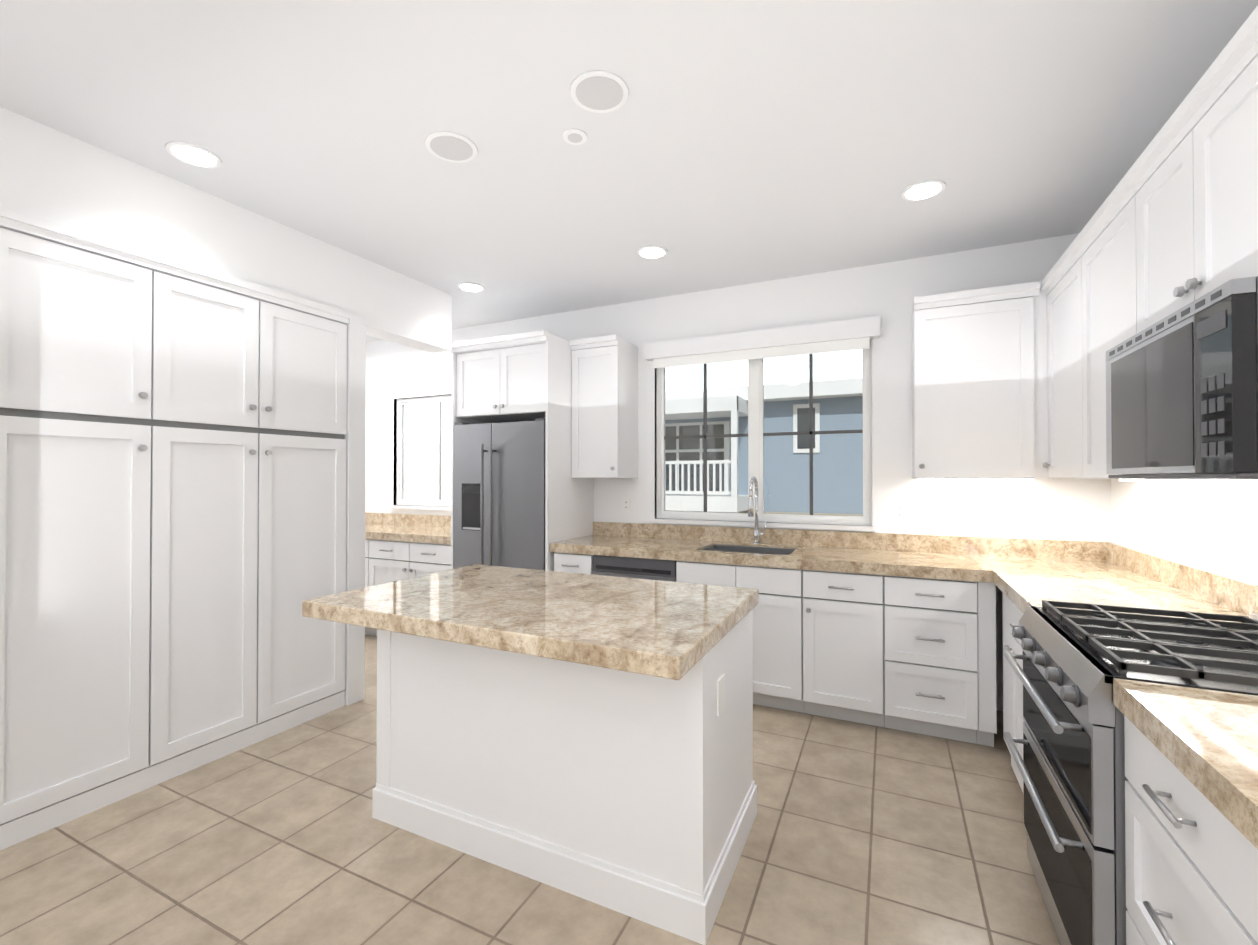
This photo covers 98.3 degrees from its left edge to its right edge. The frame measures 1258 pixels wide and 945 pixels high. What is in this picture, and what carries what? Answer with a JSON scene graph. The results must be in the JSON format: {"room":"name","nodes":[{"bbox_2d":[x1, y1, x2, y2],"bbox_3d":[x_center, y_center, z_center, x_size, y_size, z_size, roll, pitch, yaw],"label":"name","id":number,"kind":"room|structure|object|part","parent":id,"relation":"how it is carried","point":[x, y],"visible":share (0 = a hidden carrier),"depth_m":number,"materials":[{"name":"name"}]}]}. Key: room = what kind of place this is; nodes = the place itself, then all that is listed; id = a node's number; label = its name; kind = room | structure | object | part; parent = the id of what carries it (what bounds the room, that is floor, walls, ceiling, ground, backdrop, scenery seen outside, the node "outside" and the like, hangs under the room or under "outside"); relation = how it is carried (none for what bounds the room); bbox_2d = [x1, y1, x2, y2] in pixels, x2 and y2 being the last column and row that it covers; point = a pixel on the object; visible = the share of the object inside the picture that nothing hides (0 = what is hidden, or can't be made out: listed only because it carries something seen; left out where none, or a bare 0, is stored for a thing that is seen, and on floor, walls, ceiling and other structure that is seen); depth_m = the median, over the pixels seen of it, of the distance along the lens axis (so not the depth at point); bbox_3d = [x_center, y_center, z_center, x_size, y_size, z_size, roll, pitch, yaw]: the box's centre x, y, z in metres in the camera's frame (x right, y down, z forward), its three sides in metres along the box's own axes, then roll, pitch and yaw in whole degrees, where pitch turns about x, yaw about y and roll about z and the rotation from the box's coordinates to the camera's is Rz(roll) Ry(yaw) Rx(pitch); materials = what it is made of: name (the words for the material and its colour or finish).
{"room":"kitchen","nodes":[
{"label":"kitchen","id":0,"kind":"room"},
{"bbox_2d":[0,107,450,352],"bbox_3d":[-2.901,0.016,1.677,0.748,2.750,5.700,0,-1,25],"label":"wall","id":1,"kind":"structure","parent":0,"point":[51,174],"depth_m":2.58,"materials":[{"name":"white paint"}]},
{"bbox_2d":[344,313,365,705],"bbox_3d":[-1.971,0.219,3.484,0.672,2.375,0.115,0,-1,25],"label":"trim","id":2,"kind":"structure","parent":1,"relation":"attached to","point":[355,438],"depth_m":3.33,"materials":[{"name":"white wood"}]},
{"bbox_2d":[0,635,1059,944],"bbox_3d":[-1.556,1.439,1.428,6.460,0.100,6.630,0,-1,25],"label":"floor","id":3,"kind":"structure","parent":0,"point":[860,833],"depth_m":1.94,"materials":[{"name":"tile"}]},
{"bbox_2d":[0,206,15,849],"bbox_3d":[-2.830,0.206,1.649,0.620,2.370,1.114,0,-1,25],"label":"tall cabinet","id":4,"kind":"object","parent":3,"relation":"on","point":[7,216],"depth_m":2.02,"materials":[{"name":"white wood"}]},
{"bbox_2d":[12,211,175,844],"bbox_3d":[-2.510,0.212,2.320,0.620,2.370,0.648,0,-1,25],"label":"tall cabinet","id":5,"kind":"object","parent":3,"relation":"on","point":[172,495],"depth_m":2.24,"materials":[{"name":"white wood"}]},
{"bbox_2d":[172,260,275,777],"bbox_3d":[-2.302,0.216,2.755,0.620,2.370,0.593,0,-1,25],"label":"tall cabinet","id":6,"kind":"object","parent":3,"relation":"on","point":[226,325],"depth_m":2.69,"materials":[{"name":"white wood"}]},
{"bbox_2d":[276,290,349,733],"bbox_3d":[-2.110,0.219,3.160,0.620,2.370,0.579,0,-1,25],"label":"tall cabinet","id":7,"kind":"object","parent":3,"relation":"on","point":[311,336],"depth_m":3.08,"materials":[{"name":"white wood"}]},
{"bbox_2d":[365,539,450,635],"bbox_3d":[-2.087,0.992,4.881,1.900,0.854,0.656,0,-1,25],"label":"base cabinet","id":8,"kind":"object","parent":3,"relation":"on","point":[387,561],"visible":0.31,"depth_m":4.47,"materials":[{"name":"white wood"}]},
{"bbox_2d":[365,512,450,544],"bbox_3d":[-2.092,0.481,4.898,1.920,0.165,0.638,0,-1,25],"label":"countertop","id":9,"kind":"structure","parent":8,"relation":"on","point":[433,529],"depth_m":5.00,"materials":[{"name":"stone"}]},
{"bbox_2d":[453,418,544,569],"bbox_3d":[-0.847,0.517,4.238,0.830,1.793,0.701,0,-1,25],"label":"refrigerator","id":10,"kind":"object","parent":3,"relation":"on","point":[498,494],"visible":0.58,"depth_m":3.96,"materials":[{"name":"grey metal"}]},
{"bbox_2d":[449,330,593,570],"bbox_3d":[-0.836,0.216,4.263,0.886,2.395,0.708,0,-1,25],"label":"tall cabinet","id":11,"kind":"object","parent":3,"relation":"on","point":[521,377],"visible":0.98,"depth_m":4.00,"materials":[{"name":"white wood"}]},
{"bbox_2d":[373,609,756,944],"bbox_3d":[-0.255,0.969,2.222,1.398,0.854,0.704,0,-1,25],"label":"kitchen island","id":12,"kind":"object","parent":3,"relation":"on","point":[632,795],"visible":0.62,"depth_m":1.85,"materials":[{"name":"white wood"}]},
{"bbox_2d":[302,564,758,679],"bbox_3d":[-0.344,0.510,2.143,1.500,0.060,0.950,0,-1,25],"label":"island countertop","id":13,"kind":"structure","parent":12,"relation":"on","point":[670,630],"depth_m":1.87,"materials":[{"name":"stone"}]},
{"bbox_2d":[554,552,592,574],"bbox_3d":[-0.265,0.985,4.013,0.306,0.854,0.656,0,-1,25],"label":"base cabinet","id":14,"kind":"object","parent":3,"relation":"on","point":[574,563],"visible":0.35,"depth_m":3.75,"materials":[{"name":"white wood"}]},
{"bbox_2d":[593,555,676,581],"bbox_3d":[0.140,0.984,3.801,0.599,0.851,0.653,0,-1,25],"label":"dishwasher","id":15,"kind":"object","parent":3,"relation":"on","point":[644,568],"visible":0.25,"depth_m":3.54,"materials":[{"name":"grey metal"}]},
{"bbox_2d":[676,561,804,712],"bbox_3d":[0.767,0.980,3.526,0.763,0.854,0.646,0,-1,25],"label":"base cabinet","id":16,"kind":"object","parent":3,"relation":"on","point":[778,645],"visible":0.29,"depth_m":3.18,"materials":[{"name":"white wood"}]},
{"bbox_2d":[803,570,883,726],"bbox_3d":[1.300,0.978,3.267,0.418,0.854,0.656,0,-1,25],"label":"base cabinet","id":17,"kind":"object","parent":3,"relation":"on","point":[843,645],"depth_m":3.01,"materials":[{"name":"white wood"}]},
{"bbox_2d":[884,575,996,746],"bbox_3d":[1.719,0.976,3.067,0.506,0.854,0.656,0,-1,25],"label":"base cabinet","id":18,"kind":"object","parent":3,"relation":"on","point":[930,657],"depth_m":2.81,"materials":[{"name":"white wood"}]},
{"bbox_3d":[1.925,0.976,3.000,0.076,0.854,0.600,0,-1,25],"label":"back base cabinet filler","id":19,"kind":"part","parent":18,"relation":"part of","materials":[{"name":"white wood"}]},
{"bbox_2d":[1003,593,1024,791],"bbox_3d":[1.901,0.969,2.177,0.656,0.854,0.826,0,-1,25],"label":"base cabinet","id":20,"kind":"object","parent":3,"relation":"on","point":[1013,719],"visible":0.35,"depth_m":2.37,"materials":[{"name":"white wood"}]},
{"bbox_2d":[550,521,1146,581],"bbox_3d":[1.044,0.469,3.393,3.246,0.165,0.656,0,-1,25],"label":"countertop","id":21,"kind":"structure","parent":20,"relation":"on","point":[891,554],"depth_m":3.38,"materials":[{"name":"stone"}]},
{"bbox_2d":[701,544,795,554],"bbox_3d":[0.773,0.598,3.532,0.572,0.188,0.412,0,-1,25],"label":"sink basin","id":22,"kind":"object","parent":21,"relation":"in","point":[753,549],"visible":0.1,"depth_m":3.71,"materials":[{"name":"silver metal"}]},
{"bbox_2d":[748,476,766,543],"bbox_3d":[0.868,0.260,3.685,0.099,0.466,0.217,0,-1,25],"label":"faucet","id":23,"kind":"object","parent":21,"relation":"on","point":[757,533],"visible":1,"depth_m":3.74,"materials":[{"name":"silver metal"}]},
{"bbox_2d":[982,545,1257,621],"bbox_3d":[1.893,0.458,2.176,0.666,0.165,0.810,0,-1,25],"label":"countertop","id":24,"kind":"structure","parent":20,"relation":"on","point":[1022,575],"depth_m":2.32,"materials":[{"name":"stone"}]},
{"bbox_2d":[1003,600,1257,944],"bbox_3d":[1.508,0.913,1.484,0.711,0.953,0.752,0,-1,25],"label":"gas range","id":25,"kind":"object","parent":3,"relation":"on","point":[1071,766],"visible":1,"depth_m":1.42,"materials":[{"name":"grey metal"}]},
{"bbox_2d":[1124,715,1257,944],"bbox_3d":[1.276,0.958,0.866,0.656,0.854,0.550,0,-1,25],"label":"base cabinet","id":26,"kind":"object","parent":3,"relation":"on","point":[1191,855],"visible":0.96,"depth_m":1.01,"materials":[{"name":"white wood"}]},
{"bbox_2d":[1113,678,1257,848],"bbox_3d":[0.854,0.439,-0.035,0.638,0.165,2.548,0,-1,25],"label":"countertop","id":27,"kind":"structure","parent":26,"relation":"on","point":[1204,742],"depth_m":0.99,"materials":[{"name":"stone"}]},
{"bbox_2d":[0,0,1257,341],"bbox_3d":[-1.556,-1.411,1.453,6.460,0.100,6.630,0,-1,25],"label":"ceiling","id":28,"kind":"structure","parent":0,"point":[734,142],"depth_m":2.08,"materials":[{"name":"white paint"}]},
{"bbox_2d":[165,141,221,168],"bbox_3d":[-1.852,-1.349,2.319,0.190,0.007,0.190,0,-1,25],"label":"recessed light","id":29,"kind":"object","parent":28,"relation":"in","point":[193,154],"visible":1,"depth_m":2.31,"materials":[{"name":"white"}]},
{"bbox_2d":[425,131,477,162],"bbox_3d":[-0.738,-1.350,2.264,0.210,0.007,0.210,0,-1,25],"label":"ceiling speaker","id":30,"kind":"object","parent":28,"relation":"attached to","point":[451,146],"visible":1,"depth_m":2.25,"materials":[{"name":"white plastic"}]},
{"bbox_2d":[457,282,484,291],"bbox_3d":[-1.140,-1.335,3.929,0.190,0.007,0.190,0,-1,25],"label":"recessed light","id":31,"kind":"object","parent":28,"relation":"in","point":[470,287],"visible":1,"depth_m":3.92,"materials":[{"name":"white"}]},
{"bbox_2d":[563,129,586,144],"bbox_3d":[-0.217,-1.350,2.193,0.100,0.007,0.100,0,-1,25],"label":"ceiling sensor","id":32,"kind":"object","parent":28,"relation":"attached to","point":[575,136],"visible":1,"depth_m":2.18,"materials":[{"name":"white plastic"}]},
{"bbox_2d":[570,70,628,112],"bbox_3d":[-0.105,-1.352,1.940,0.210,0.007,0.210,0,-1,25],"label":"ceiling speaker","id":33,"kind":"object","parent":28,"relation":"attached to","point":[598,91],"visible":1,"depth_m":1.93,"materials":[{"name":"white plastic"}]},
{"bbox_2d":[637,245,667,258],"bbox_3d":[0.142,-1.341,3.318,0.190,0.007,0.190,0,-1,25],"label":"recessed light","id":34,"kind":"object","parent":28,"relation":"in","point":[652,252],"visible":1,"depth_m":3.31,"materials":[{"name":"white"}]},
{"bbox_2d":[901,179,945,200],"bbox_3d":[1.408,-1.347,2.604,0.190,0.007,0.190,0,-1,25],"label":"recessed light","id":35,"kind":"object","parent":28,"relation":"in","point":[923,190],"visible":1,"depth_m":2.59,"materials":[{"name":"white"}]},
{"bbox_2d":[365,233,1110,710],"bbox_3d":[-0.197,0.040,4.409,6.360,2.750,0.100,0,-1,25],"label":"wall","id":36,"kind":"structure","parent":0,"point":[1053,509],"depth_m":3.51,"materials":[{"name":"white paint"}]},
{"bbox_2d":[389,393,450,510],"bbox_3d":[-1.858,-0.195,5.178,1.060,1.092,0.115,0,-1,25],"label":"nook window","id":37,"kind":"structure","parent":36,"relation":"in","point":[435,502],"depth_m":5.25,"materials":[{"name":"white plastic"}]},
{"bbox_2d":[569,335,637,477],"bbox_3d":[-0.188,-0.470,4.141,0.390,1.025,0.380,0,-1,25],"label":"upper cabinet","id":38,"kind":"object","parent":36,"relation":"attached to","point":[604,435],"visible":1,"depth_m":4.01,"materials":[{"name":"white wood"}]},
{"bbox_2d":[622,498,630,511],"bbox_3d":[-0.021,0.254,4.263,0.070,0.114,0.008,0,-1,25],"label":"electrical outlet","id":39,"kind":"object","parent":36,"relation":"attached to","point":[626,504],"visible":1,"depth_m":4.26,"materials":[{"name":"white plastic"}]},
{"bbox_2d":[644,316,879,531],"bbox_3d":[0.883,-0.300,3.842,1.620,1.360,0.170,0,-1,25],"label":"window","id":40,"kind":"structure","parent":36,"relation":"in","point":[755,348],"depth_m":3.83,"materials":[{"name":"white plastic"}]},
{"bbox_2d":[894,502,905,520],"bbox_3d":[1.712,0.246,3.437,0.070,0.114,0.008,0,-1,25],"label":"electrical outlet","id":41,"kind":"object","parent":36,"relation":"attached to","point":[899,511],"visible":1,"depth_m":3.44,"materials":[{"name":"white plastic"}]},
{"bbox_2d":[912,281,1051,480],"bbox_3d":[1.981,-0.473,3.107,0.635,1.037,0.380,0,-1,25],"label":"upper cabinet","id":42,"kind":"object","parent":36,"relation":"attached to","point":[979,388],"visible":1,"depth_m":2.97,"materials":[{"name":"white wood"}]},
{"bbox_2d":[1111,479,1257,584],"bbox_3d":[1.314,0.003,0.072,0.100,2.750,6.630,0,-1,25],"label":"wall","id":43,"kind":"structure","parent":0,"point":[1164,519],"depth_m":2.20,"materials":[{"name":"white paint"}]},
{"bbox_2d":[1040,177,1257,482],"bbox_3d":[2.092,-0.480,2.270,0.380,1.037,1.136,0,-1,25],"label":"upper cabinet","id":44,"kind":"object","parent":43,"relation":"attached to","point":[1089,283],"visible":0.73,"depth_m":2.28,"materials":[{"name":"white wood"}]},
{"bbox_2d":[1124,6,1257,332],"bbox_3d":[1.683,-0.721,1.415,0.380,0.570,0.760,0,-1,25],"label":"upper cabinet","id":45,"kind":"object","parent":43,"relation":"attached to","point":[1191,174],"visible":0.85,"depth_m":1.43,"materials":[{"name":"white wood"}]},
{"bbox_2d":[1106,276,1257,477],"bbox_3d":[1.658,-0.201,1.422,0.434,0.430,0.754,0,-1,25],"label":"microwave","id":46,"kind":"object","parent":45,"relation":"attached to","point":[1182,392],"visible":1,"depth_m":1.33,"materials":[{"name":"grey"}]},
{"label":"outside","id":47,"kind":"structure","parent":0,"visible":0},
{"bbox_2d":[665,378,862,515],"bbox_3d":[5.094,1.148,11.150,18.500,6.650,5.500,0,-1,25],"label":"building","id":48,"kind":"structure","parent":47,"point":[732,453],"depth_m":13.40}
]}

